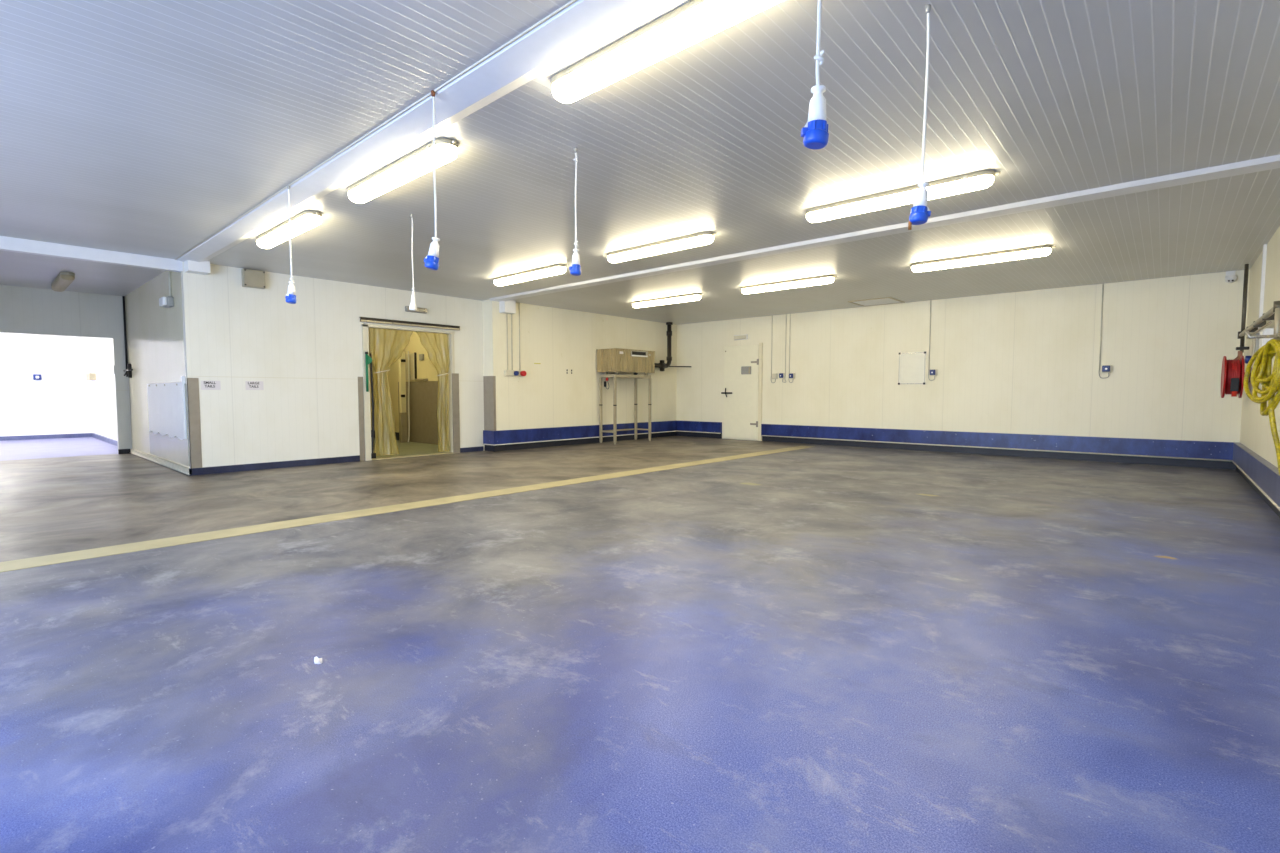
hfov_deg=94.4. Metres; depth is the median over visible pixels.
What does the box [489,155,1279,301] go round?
ceiling beam
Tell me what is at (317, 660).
paper scrap
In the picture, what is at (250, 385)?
paper sign
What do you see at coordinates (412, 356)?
upper cabinet
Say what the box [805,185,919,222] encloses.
ceiling light
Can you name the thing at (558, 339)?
wall
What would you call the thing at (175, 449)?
panel
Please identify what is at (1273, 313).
pipe
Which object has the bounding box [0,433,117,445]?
baseboard
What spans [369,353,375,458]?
door frame
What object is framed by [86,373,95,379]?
wall box
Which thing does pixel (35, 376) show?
wall socket
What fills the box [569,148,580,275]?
socket
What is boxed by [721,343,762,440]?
door
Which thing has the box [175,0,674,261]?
ceiling beam
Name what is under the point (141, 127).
ceiling
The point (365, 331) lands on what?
trim
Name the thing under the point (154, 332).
wall
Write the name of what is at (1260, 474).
baseboard
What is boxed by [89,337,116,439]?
wall
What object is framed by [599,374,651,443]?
stand
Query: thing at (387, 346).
curtain
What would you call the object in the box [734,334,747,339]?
emergency light
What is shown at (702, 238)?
ceiling light
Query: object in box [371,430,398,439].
baseboard
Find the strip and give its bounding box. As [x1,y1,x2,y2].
[181,376,186,438]
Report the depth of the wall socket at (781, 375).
13.68 m
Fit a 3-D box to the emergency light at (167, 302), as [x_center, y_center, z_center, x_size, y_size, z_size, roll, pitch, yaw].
[-6.839,-2.013,8.542,0.280,0.570,0.130,3,4,41]
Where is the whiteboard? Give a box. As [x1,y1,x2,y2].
[898,351,925,384]
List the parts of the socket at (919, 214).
cord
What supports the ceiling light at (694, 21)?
attached to the ceiling
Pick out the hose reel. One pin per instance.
(1233, 371)
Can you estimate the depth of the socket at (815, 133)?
1.96 m
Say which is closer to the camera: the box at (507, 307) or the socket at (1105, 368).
the socket at (1105, 368)
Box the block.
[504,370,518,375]
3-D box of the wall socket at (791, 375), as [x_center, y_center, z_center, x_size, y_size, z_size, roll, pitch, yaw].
[3.464,-1.790,13.533,0.154,1.581,0.105,3,4,41]
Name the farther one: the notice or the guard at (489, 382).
the notice
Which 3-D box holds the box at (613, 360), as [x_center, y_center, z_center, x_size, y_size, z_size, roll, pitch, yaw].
[-0.307,-1.487,13.809,0.663,0.573,1.336,3,4,41]
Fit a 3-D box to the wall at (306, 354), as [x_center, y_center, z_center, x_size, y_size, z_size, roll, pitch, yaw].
[-4.724,-0.898,10.000,0.120,2.960,4.760,3,4,41]
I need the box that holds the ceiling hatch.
[848,297,904,306]
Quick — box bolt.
[123,364,132,377]
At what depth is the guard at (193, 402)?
8.26 m
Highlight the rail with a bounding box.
[359,317,459,329]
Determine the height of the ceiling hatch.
0.014 m
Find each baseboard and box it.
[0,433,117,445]
[118,449,130,453]
[130,449,191,474]
[189,455,359,475]
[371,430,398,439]
[460,420,721,452]
[761,424,1239,469]
[1232,443,1279,517]
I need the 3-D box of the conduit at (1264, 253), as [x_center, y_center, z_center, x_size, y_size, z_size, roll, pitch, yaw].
[7.651,-1.675,7.280,0.030,1.100,0.070,3,4,41]
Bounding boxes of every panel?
[147,384,189,465]
[398,381,437,444]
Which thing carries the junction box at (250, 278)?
attached to the wall at (306, 354)
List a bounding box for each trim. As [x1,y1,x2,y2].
[362,323,454,460]
[372,452,452,459]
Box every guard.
[186,378,201,467]
[358,377,364,460]
[452,373,459,452]
[483,376,495,430]
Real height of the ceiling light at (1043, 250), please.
0.117 m
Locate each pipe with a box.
[122,296,127,376]
[655,322,672,370]
[1234,264,1279,359]
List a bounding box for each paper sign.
[201,381,220,389]
[245,381,263,389]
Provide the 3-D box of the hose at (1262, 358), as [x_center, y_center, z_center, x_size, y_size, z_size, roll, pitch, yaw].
[5.614,-0.027,5.307,0.315,1.739,1.580,3,4,43]
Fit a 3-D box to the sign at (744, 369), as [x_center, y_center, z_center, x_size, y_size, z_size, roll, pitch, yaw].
[2.572,-1.360,14.343,0.260,0.190,0.044,3,4,41]
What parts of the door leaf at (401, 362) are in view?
kick plate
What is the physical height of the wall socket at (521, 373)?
0.110 m
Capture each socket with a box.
[33,374,40,379]
[159,297,166,306]
[285,185,296,303]
[409,214,416,310]
[424,90,439,269]
[518,371,526,375]
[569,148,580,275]
[771,315,777,382]
[779,314,786,381]
[789,314,794,382]
[801,0,828,148]
[908,4,930,229]
[928,300,936,380]
[1099,283,1111,377]
[1102,365,1109,371]
[1245,356,1253,367]
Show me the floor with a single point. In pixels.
(818, 648)
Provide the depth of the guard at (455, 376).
11.29 m
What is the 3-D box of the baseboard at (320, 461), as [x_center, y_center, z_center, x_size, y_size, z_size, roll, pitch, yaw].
[-5.494,0.585,9.101,0.030,0.100,2.330,3,4,41]
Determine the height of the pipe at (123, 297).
1.510 m
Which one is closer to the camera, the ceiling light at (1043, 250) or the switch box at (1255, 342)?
the switch box at (1255, 342)
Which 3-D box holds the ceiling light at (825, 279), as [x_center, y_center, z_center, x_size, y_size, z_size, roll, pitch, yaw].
[2.378,-2.302,9.642,1.699,0.117,0.168,3,4,41]
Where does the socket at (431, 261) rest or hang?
hanging from the ceiling
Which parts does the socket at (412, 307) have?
cord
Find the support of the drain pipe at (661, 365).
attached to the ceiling
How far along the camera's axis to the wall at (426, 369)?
13.80 m
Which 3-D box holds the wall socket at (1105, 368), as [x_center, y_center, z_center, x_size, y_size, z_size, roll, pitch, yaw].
[7.709,-1.581,9.779,0.174,1.571,0.105,3,4,41]
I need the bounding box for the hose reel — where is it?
[1221,355,1250,397]
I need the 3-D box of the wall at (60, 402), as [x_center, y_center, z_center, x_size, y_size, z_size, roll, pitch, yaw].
[-16.396,-1.081,13.212,0.120,2.960,6.500,3,4,41]
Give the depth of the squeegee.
9.96 m
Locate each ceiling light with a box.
[51,272,74,291]
[256,210,321,248]
[348,138,457,202]
[494,264,566,285]
[551,0,783,102]
[607,231,715,262]
[632,293,701,307]
[741,275,836,293]
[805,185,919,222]
[910,245,1055,271]
[926,170,1000,199]
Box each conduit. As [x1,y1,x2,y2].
[519,303,519,370]
[1258,244,1266,332]
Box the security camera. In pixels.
[1225,271,1236,282]
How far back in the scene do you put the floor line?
5.25 m
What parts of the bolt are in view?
plate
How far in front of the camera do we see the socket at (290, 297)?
5.20 m
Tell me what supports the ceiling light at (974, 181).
attached to the ceiling
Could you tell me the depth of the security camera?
8.76 m
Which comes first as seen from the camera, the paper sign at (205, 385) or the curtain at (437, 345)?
the paper sign at (205, 385)
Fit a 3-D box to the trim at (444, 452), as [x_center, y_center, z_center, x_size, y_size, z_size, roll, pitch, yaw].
[-4.124,0.533,10.753,0.130,0.016,1.560,3,4,41]
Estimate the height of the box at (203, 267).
0.160 m
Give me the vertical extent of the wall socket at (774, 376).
1.581 m
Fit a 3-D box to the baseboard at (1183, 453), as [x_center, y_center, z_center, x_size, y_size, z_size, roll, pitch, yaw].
[5.921,0.294,11.487,8.040,0.410,0.083,3,4,41]
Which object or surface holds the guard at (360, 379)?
attached to the wall at (306, 354)
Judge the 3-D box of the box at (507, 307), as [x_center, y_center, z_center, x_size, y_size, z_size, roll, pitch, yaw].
[-2.595,-2.346,11.601,0.180,0.250,0.260,3,4,41]
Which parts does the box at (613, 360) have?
lid, slot frame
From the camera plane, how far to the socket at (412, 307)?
6.05 m
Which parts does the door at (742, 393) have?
handle, post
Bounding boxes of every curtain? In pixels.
[369,327,412,455]
[416,331,449,451]
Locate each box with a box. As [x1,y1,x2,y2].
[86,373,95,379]
[184,260,209,274]
[241,269,265,288]
[499,300,515,313]
[596,348,654,374]
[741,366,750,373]
[1251,333,1259,356]
[1259,328,1273,348]
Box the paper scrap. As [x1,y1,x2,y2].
[314,656,321,663]
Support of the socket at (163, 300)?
attached to the emergency light at (167, 302)
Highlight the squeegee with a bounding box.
[365,352,371,391]
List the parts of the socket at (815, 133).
cord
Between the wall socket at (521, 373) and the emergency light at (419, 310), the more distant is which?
the wall socket at (521, 373)
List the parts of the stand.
leg, rail, leg, rail, leg, leg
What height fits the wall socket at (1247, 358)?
0.150 m
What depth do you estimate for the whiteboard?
11.86 m
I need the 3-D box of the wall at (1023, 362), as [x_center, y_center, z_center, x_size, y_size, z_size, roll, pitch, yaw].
[4.884,-1.028,12.467,11.230,2.980,0.120,3,4,41]
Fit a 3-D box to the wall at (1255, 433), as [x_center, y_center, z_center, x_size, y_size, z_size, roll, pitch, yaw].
[3.785,-0.483,2.863,0.120,2.980,15.740,3,4,41]
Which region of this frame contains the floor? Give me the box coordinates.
[0,436,1279,852]
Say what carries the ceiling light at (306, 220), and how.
attached to the ceiling
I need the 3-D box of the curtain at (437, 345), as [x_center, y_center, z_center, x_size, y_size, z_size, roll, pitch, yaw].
[-3.827,-0.650,11.007,0.125,2.270,0.710,3,4,41]
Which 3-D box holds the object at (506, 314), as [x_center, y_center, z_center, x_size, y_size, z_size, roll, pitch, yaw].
[-2.588,-1.677,11.760,0.023,1.115,0.133,3,4,41]
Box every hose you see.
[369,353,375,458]
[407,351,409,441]
[1243,331,1279,475]
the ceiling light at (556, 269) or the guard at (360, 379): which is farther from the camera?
the guard at (360, 379)
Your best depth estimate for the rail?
10.48 m
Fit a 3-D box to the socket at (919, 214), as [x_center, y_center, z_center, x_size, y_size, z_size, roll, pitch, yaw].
[1.333,-1.456,2.797,0.092,1.031,0.083,3,4,41]
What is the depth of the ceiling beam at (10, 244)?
7.39 m
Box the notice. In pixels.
[419,354,423,360]
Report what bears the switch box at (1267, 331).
attached to the wall at (1255, 433)
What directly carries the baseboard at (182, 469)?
attached to the wall at (154, 332)
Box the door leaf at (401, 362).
[398,351,407,442]
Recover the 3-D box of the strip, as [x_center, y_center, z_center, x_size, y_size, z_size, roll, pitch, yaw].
[-6.393,-0.261,8.308,0.070,0.880,0.034,3,4,41]
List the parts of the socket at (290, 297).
cord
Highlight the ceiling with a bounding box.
[0,0,1279,324]
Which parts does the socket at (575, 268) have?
cord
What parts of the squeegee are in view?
handle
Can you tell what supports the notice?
attached to the wall at (426, 369)
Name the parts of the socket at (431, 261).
cord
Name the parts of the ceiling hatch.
frame, panel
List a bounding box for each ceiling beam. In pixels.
[0,236,182,271]
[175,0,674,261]
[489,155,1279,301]
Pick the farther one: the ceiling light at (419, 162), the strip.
the strip
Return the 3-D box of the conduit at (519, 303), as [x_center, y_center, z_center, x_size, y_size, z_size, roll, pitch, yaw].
[-2.428,-1.810,11.938,0.019,1.360,0.019,3,4,41]
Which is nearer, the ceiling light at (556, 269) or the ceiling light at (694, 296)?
the ceiling light at (556, 269)
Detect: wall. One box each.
[0,333,93,435]
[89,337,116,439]
[125,271,188,467]
[181,262,484,467]
[368,328,449,445]
[482,299,676,430]
[676,269,1249,441]
[1240,226,1279,467]
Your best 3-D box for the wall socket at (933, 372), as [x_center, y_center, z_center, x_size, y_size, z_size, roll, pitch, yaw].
[5.714,-1.682,11.543,0.164,1.571,0.105,3,4,41]
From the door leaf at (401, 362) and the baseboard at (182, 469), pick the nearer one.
the baseboard at (182, 469)
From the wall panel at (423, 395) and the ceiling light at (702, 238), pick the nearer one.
the ceiling light at (702, 238)
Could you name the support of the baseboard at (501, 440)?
attached to the wall at (558, 339)
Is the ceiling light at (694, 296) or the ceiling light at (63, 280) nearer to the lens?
the ceiling light at (63, 280)
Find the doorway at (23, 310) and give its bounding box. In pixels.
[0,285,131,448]
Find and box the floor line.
[0,446,811,571]
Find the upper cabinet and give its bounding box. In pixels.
[405,352,416,379]
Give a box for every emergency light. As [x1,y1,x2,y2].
[159,271,173,307]
[405,306,426,313]
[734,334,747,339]

